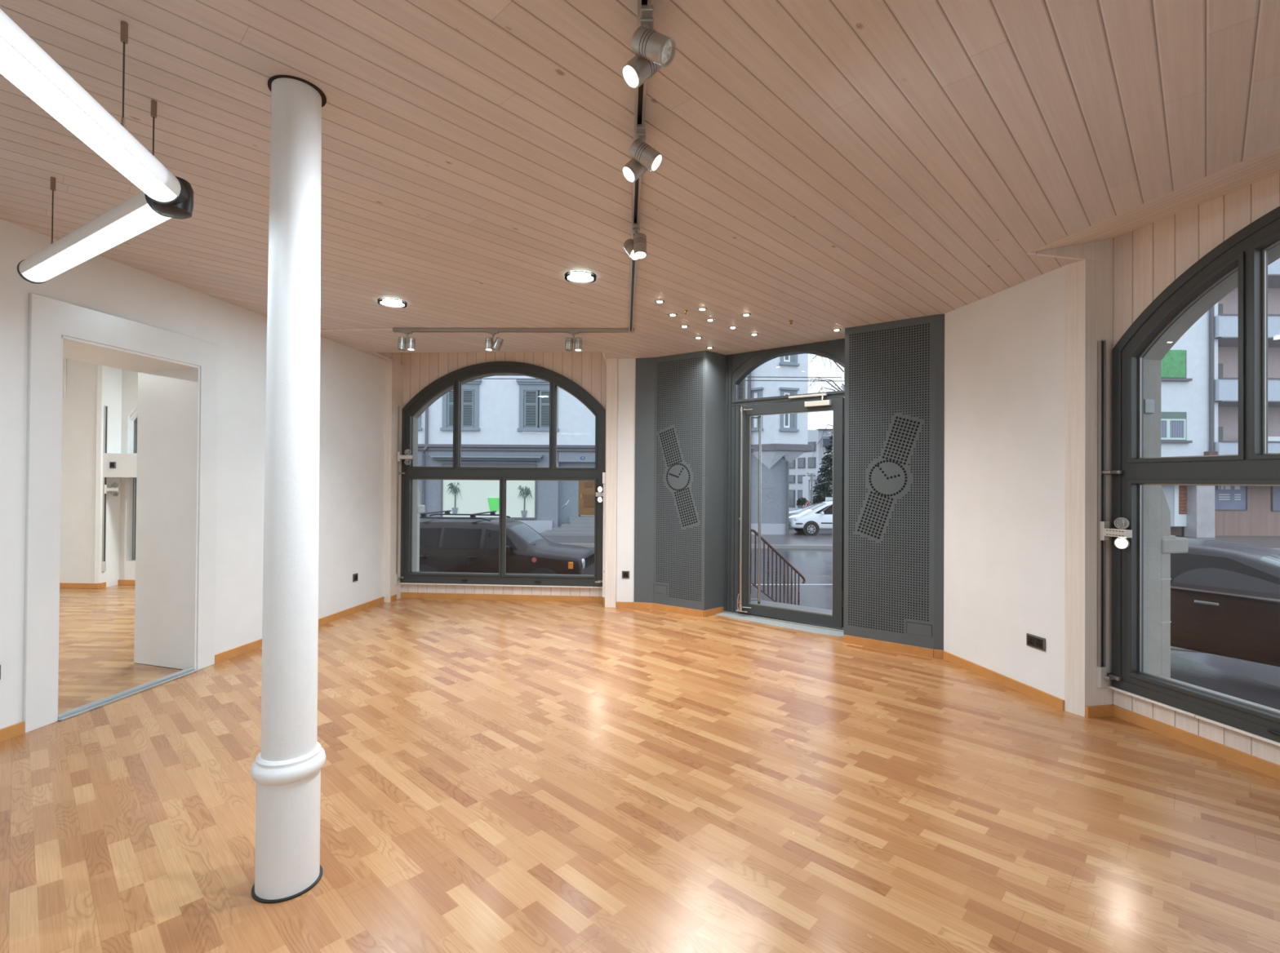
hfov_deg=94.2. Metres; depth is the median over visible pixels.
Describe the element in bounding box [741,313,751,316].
recessed light
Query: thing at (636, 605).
baseboard
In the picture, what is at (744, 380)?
wall
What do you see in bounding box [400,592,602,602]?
baseboard
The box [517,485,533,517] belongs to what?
potted plant
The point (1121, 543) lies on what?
spotlight
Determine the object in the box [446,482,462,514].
potted plant
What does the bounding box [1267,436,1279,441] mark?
cabinet
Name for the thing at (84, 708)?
threshold
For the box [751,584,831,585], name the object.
lane marking
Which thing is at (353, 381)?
wall
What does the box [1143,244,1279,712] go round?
wall
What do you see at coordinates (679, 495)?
cladding
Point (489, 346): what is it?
track spotlight
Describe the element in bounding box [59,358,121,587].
wall
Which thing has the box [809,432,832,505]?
conifer tree
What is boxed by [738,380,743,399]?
wall
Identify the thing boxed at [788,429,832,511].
office block
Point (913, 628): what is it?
vent
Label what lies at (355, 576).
power socket
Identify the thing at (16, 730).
baseboard
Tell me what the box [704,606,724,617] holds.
baseboard
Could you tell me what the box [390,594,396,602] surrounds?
baseboard
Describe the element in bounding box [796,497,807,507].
bush
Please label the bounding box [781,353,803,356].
wall
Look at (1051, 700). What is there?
baseboard
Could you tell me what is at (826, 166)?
ceiling
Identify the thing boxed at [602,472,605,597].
duct
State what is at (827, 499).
road sign
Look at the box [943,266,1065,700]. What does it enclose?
wall
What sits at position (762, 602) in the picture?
step
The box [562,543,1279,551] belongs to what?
kerb
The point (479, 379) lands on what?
overhead wire
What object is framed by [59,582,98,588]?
baseboard
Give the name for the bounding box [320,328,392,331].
cable
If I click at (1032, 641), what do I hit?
power socket
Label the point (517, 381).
hood
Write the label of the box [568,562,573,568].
marker lamp
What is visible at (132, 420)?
window
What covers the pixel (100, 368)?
wall
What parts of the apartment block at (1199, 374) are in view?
window sill, window sill, panel, panel, panel, balcony door, balcony door, balcony door, handrail, handrail, handrail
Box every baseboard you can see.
[0,721,24,742]
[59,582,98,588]
[98,582,106,588]
[117,579,135,585]
[214,596,384,664]
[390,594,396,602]
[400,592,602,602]
[616,601,633,608]
[633,602,652,609]
[652,603,704,617]
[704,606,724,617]
[843,635,933,657]
[933,649,944,658]
[943,651,1064,711]
[1085,704,1113,718]
[1111,704,1279,780]
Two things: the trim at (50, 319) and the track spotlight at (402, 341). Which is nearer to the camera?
the trim at (50, 319)
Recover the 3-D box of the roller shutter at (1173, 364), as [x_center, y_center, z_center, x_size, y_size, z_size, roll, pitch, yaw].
[26.430,-5.699,29.999,2.172,1.397,0.025,0,0,0]
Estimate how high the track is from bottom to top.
0.033 m
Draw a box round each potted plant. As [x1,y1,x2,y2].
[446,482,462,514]
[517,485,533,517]
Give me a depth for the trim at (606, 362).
6.51 m
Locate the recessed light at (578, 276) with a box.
[564,270,596,283]
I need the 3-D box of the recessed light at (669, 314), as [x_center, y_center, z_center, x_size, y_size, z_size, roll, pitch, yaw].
[0.258,-1.266,4.664,0.072,0.012,0.072,0,0,0]
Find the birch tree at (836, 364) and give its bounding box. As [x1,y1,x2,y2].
[808,355,844,462]
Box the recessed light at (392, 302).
[377,297,407,308]
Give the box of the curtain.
[1160,420,1183,438]
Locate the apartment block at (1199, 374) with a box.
[1160,257,1279,536]
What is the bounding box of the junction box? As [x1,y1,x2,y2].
[1143,399,1154,413]
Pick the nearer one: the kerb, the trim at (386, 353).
the trim at (386, 353)
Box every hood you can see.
[466,379,481,384]
[515,379,549,384]
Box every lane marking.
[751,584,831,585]
[1170,646,1186,649]
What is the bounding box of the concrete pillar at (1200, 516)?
[1184,485,1214,537]
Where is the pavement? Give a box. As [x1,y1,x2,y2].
[538,527,1279,548]
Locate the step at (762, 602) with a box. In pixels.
[750,599,831,614]
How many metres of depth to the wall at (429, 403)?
6.95 m
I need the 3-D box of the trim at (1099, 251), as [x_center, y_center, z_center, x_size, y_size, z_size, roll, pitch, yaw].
[2.494,-1.339,3.445,0.598,0.147,0.020,1,0,-13]
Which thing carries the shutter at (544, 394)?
hanging from the building
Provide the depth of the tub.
29.91 m
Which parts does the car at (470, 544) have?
roof rail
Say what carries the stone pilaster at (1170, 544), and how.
attached to the wall at (1152, 360)
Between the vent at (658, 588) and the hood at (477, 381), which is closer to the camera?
the vent at (658, 588)
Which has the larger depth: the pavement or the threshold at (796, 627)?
the pavement
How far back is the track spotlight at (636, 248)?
2.96 m
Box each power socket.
[109,462,115,468]
[352,573,358,582]
[622,571,629,578]
[1026,633,1045,651]
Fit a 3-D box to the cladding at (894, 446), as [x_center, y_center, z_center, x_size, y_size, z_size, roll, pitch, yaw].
[2.134,0.042,4.944,0.782,2.598,0.349,0,-1,37]
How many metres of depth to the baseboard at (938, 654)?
4.58 m
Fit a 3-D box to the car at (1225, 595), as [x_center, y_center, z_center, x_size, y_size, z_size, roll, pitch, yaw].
[6.811,1.507,6.769,2.160,1.505,4.536,1,-1,-30]
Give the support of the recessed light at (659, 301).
in the ceiling
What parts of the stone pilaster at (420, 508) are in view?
cornice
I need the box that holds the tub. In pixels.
[487,497,499,511]
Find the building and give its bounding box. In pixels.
[417,353,812,535]
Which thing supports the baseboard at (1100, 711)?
attached to the wall at (1147, 260)
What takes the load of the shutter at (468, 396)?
hanging from the building
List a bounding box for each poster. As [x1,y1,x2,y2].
[1214,485,1247,511]
[1271,486,1279,511]
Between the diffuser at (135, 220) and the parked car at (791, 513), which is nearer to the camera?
the diffuser at (135, 220)
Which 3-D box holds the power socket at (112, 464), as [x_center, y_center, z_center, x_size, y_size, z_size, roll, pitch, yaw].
[-6.426,-0.139,7.242,0.080,0.080,0.014,0,0,4]
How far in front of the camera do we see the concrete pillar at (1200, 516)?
29.84 m
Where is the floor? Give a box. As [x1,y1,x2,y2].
[0,585,1279,952]
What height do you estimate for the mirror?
0.180 m
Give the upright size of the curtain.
1.022 m
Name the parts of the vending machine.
door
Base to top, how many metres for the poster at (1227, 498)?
2.560 m
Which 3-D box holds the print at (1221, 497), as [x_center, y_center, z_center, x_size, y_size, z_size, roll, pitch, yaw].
[30.925,1.077,31.162,1.143,0.301,0.004,0,0,0]
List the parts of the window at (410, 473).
wall light rail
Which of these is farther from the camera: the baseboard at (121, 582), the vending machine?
the vending machine
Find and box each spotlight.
[104,482,120,497]
[397,331,415,351]
[397,449,412,465]
[484,331,503,351]
[564,331,582,351]
[595,486,603,502]
[622,4,675,89]
[622,124,662,182]
[623,222,646,260]
[1100,517,1132,549]
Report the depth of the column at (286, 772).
1.94 m
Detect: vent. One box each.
[653,584,666,594]
[906,622,931,636]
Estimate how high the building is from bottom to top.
17.320 m
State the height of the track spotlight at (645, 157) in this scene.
0.167 m
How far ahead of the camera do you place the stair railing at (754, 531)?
7.57 m
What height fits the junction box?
0.080 m
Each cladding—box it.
[634,351,725,610]
[843,314,944,650]
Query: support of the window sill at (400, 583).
attached to the wall at (587, 370)
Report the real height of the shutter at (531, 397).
1.911 m
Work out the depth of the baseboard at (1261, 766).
3.03 m
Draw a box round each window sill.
[400,582,602,588]
[1107,685,1279,746]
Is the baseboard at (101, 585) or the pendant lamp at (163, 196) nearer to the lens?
the pendant lamp at (163, 196)
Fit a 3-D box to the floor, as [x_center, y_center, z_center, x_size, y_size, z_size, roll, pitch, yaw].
[-2.543,1.430,2.952,13.617,0.150,10.673,0,0,0]
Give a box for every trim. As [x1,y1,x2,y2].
[22,293,218,733]
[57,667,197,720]
[102,453,137,477]
[373,352,391,360]
[382,360,404,602]
[391,352,401,364]
[601,351,606,362]
[604,358,617,608]
[604,362,606,599]
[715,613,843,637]
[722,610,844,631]
[1026,238,1112,262]
[1029,145,1279,253]
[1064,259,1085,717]
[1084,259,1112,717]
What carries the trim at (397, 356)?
attached to the wall
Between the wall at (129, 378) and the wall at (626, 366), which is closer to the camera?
the wall at (626, 366)
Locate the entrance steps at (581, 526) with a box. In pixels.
[542,515,594,536]
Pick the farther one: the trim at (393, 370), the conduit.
the conduit
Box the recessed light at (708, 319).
[706,318,715,321]
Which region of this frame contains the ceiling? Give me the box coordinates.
[0,0,1279,360]
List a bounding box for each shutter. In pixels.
[447,390,453,427]
[461,390,474,427]
[524,390,537,428]
[539,390,549,428]
[756,392,759,427]
[790,355,794,362]
[790,392,794,428]
[1160,350,1185,377]
[1160,412,1185,419]
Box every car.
[419,510,594,575]
[788,500,832,536]
[788,502,819,516]
[1170,537,1279,666]
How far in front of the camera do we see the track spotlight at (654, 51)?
1.61 m
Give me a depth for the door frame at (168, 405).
4.23 m
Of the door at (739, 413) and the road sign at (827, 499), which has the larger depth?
the road sign at (827, 499)
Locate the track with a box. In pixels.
[392,0,651,333]
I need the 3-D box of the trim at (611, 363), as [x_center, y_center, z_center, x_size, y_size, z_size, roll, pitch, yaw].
[-0.295,0.068,6.498,0.118,2.660,0.313,0,0,4]
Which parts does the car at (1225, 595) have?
door handle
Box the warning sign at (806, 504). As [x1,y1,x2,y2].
[803,500,809,507]
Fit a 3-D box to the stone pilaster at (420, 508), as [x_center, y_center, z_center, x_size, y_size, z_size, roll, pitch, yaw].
[-2.771,1.407,7.111,0.311,2.758,0.201,0,0,4]
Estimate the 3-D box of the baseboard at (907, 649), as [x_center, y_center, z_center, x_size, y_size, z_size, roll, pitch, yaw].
[1.994,1.369,4.808,0.695,0.064,0.015,0,-1,37]
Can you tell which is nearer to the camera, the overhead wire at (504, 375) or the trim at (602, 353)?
the trim at (602, 353)
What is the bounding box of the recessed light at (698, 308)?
[697,307,706,311]
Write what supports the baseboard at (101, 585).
attached to the wall at (100, 368)
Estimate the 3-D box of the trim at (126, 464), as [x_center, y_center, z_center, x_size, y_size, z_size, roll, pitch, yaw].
[-5.393,-0.129,7.299,2.365,0.295,0.240,0,0,4]
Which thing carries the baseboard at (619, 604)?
attached to the wall at (626, 366)
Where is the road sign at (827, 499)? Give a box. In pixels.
[825,497,832,501]
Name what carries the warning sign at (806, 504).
on the pavement
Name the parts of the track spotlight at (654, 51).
stem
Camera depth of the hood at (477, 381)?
29.89 m
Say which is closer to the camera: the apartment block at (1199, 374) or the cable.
the cable
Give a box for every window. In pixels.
[127,409,137,560]
[395,361,605,586]
[1096,206,1279,742]
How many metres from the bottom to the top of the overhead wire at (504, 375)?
0.032 m
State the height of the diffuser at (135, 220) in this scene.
0.025 m
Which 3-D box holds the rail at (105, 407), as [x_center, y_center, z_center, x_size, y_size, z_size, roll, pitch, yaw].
[-6.555,0.146,7.279,0.028,2.028,0.044,0,0,-8]
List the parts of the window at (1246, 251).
wall light rail, handle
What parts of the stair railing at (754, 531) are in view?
rail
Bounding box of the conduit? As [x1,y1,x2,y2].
[62,358,66,397]
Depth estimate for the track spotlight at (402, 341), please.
5.13 m
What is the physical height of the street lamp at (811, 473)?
3.304 m
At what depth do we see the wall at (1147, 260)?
3.16 m
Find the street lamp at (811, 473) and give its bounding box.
[806,471,814,504]
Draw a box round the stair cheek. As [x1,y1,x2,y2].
[750,587,766,600]
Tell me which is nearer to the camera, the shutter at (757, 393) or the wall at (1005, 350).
the wall at (1005, 350)
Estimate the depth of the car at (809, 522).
29.52 m
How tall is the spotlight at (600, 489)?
0.178 m
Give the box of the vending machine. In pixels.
[1161,485,1186,536]
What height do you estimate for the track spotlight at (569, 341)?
0.163 m
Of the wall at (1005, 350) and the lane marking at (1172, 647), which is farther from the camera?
the lane marking at (1172, 647)
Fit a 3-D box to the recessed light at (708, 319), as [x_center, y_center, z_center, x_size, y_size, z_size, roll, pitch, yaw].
[0.569,-1.263,4.806,0.072,0.012,0.072,0,0,0]
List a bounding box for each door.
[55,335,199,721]
[724,338,844,630]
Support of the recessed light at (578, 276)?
in the ceiling
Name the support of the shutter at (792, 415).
hanging from the building
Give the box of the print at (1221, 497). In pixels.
[1218,494,1240,500]
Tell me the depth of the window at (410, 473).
6.69 m
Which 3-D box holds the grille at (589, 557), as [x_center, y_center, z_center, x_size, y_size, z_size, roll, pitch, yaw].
[-1.128,1.919,13.617,0.016,0.223,0.954,0,0,7]
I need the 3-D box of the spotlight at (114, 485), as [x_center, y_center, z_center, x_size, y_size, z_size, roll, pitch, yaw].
[-6.476,0.161,7.314,0.155,0.178,0.091,0,0,-8]
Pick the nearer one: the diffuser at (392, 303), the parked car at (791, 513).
the diffuser at (392, 303)
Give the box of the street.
[589,547,1279,710]
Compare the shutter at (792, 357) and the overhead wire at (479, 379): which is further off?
the shutter at (792, 357)
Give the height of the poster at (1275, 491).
2.590 m
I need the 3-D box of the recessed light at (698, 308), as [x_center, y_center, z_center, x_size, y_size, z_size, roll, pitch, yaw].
[0.472,-1.266,4.503,0.072,0.012,0.072,0,0,0]
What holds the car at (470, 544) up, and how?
on the street
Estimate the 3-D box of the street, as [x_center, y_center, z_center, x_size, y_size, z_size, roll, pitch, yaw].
[9.982,2.683,24.981,100.000,0.696,100.000,0,0,0]
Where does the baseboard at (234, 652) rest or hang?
attached to the wall at (353, 381)
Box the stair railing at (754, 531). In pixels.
[750,528,805,605]
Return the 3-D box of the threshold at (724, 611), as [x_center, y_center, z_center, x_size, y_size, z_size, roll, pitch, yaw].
[1.367,1.393,5.761,1.340,0.014,0.078,0,-1,38]
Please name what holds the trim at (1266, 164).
attached to the wall at (1147, 260)
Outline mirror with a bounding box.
[506,545,511,555]
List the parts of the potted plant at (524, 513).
pot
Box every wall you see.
[0,218,385,728]
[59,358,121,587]
[94,364,102,583]
[119,368,137,580]
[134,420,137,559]
[401,351,605,596]
[412,373,524,572]
[616,358,635,602]
[738,377,745,399]
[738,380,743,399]
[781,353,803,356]
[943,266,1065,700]
[1112,173,1279,765]
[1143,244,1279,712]
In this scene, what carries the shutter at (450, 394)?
hanging from the building
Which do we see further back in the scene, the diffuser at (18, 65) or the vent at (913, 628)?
the vent at (913, 628)
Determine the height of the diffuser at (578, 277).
0.014 m
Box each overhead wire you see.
[479,378,844,382]
[503,375,844,377]
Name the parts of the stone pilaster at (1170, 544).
cornice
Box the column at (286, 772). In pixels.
[250,75,326,903]
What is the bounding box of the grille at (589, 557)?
[586,554,594,568]
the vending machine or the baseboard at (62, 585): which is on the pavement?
the vending machine
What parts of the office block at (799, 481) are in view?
pane, pane, pane, pane, pane, pane, pane, pane, pane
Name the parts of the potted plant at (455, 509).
pot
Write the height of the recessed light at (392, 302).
0.020 m
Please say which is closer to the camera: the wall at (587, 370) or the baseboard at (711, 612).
the baseboard at (711, 612)
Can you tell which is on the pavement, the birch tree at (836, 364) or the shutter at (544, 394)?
the birch tree at (836, 364)
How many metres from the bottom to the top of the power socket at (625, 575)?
0.080 m
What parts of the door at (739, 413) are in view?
arch moulding, slide rail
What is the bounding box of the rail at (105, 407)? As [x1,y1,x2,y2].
[101,405,107,571]
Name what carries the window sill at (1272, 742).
attached to the wall at (1147, 260)
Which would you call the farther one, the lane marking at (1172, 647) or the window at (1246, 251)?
the lane marking at (1172, 647)
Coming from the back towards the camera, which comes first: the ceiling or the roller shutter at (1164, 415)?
the roller shutter at (1164, 415)
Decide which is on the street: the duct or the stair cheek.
the stair cheek
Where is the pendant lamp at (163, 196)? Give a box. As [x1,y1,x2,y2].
[0,8,193,284]
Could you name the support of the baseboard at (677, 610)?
on the floor
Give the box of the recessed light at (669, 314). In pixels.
[668,313,677,316]
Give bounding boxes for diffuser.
[0,36,177,202]
[22,204,171,282]
[380,299,404,306]
[567,271,593,282]
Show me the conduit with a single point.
(64, 359)
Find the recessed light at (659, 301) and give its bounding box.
[654,299,664,303]
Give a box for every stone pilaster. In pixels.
[416,482,425,572]
[1160,485,1187,678]
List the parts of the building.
window sill, window sill, belt cornice, entrance door, window sill, oriel cornice, pane, window sill, window sill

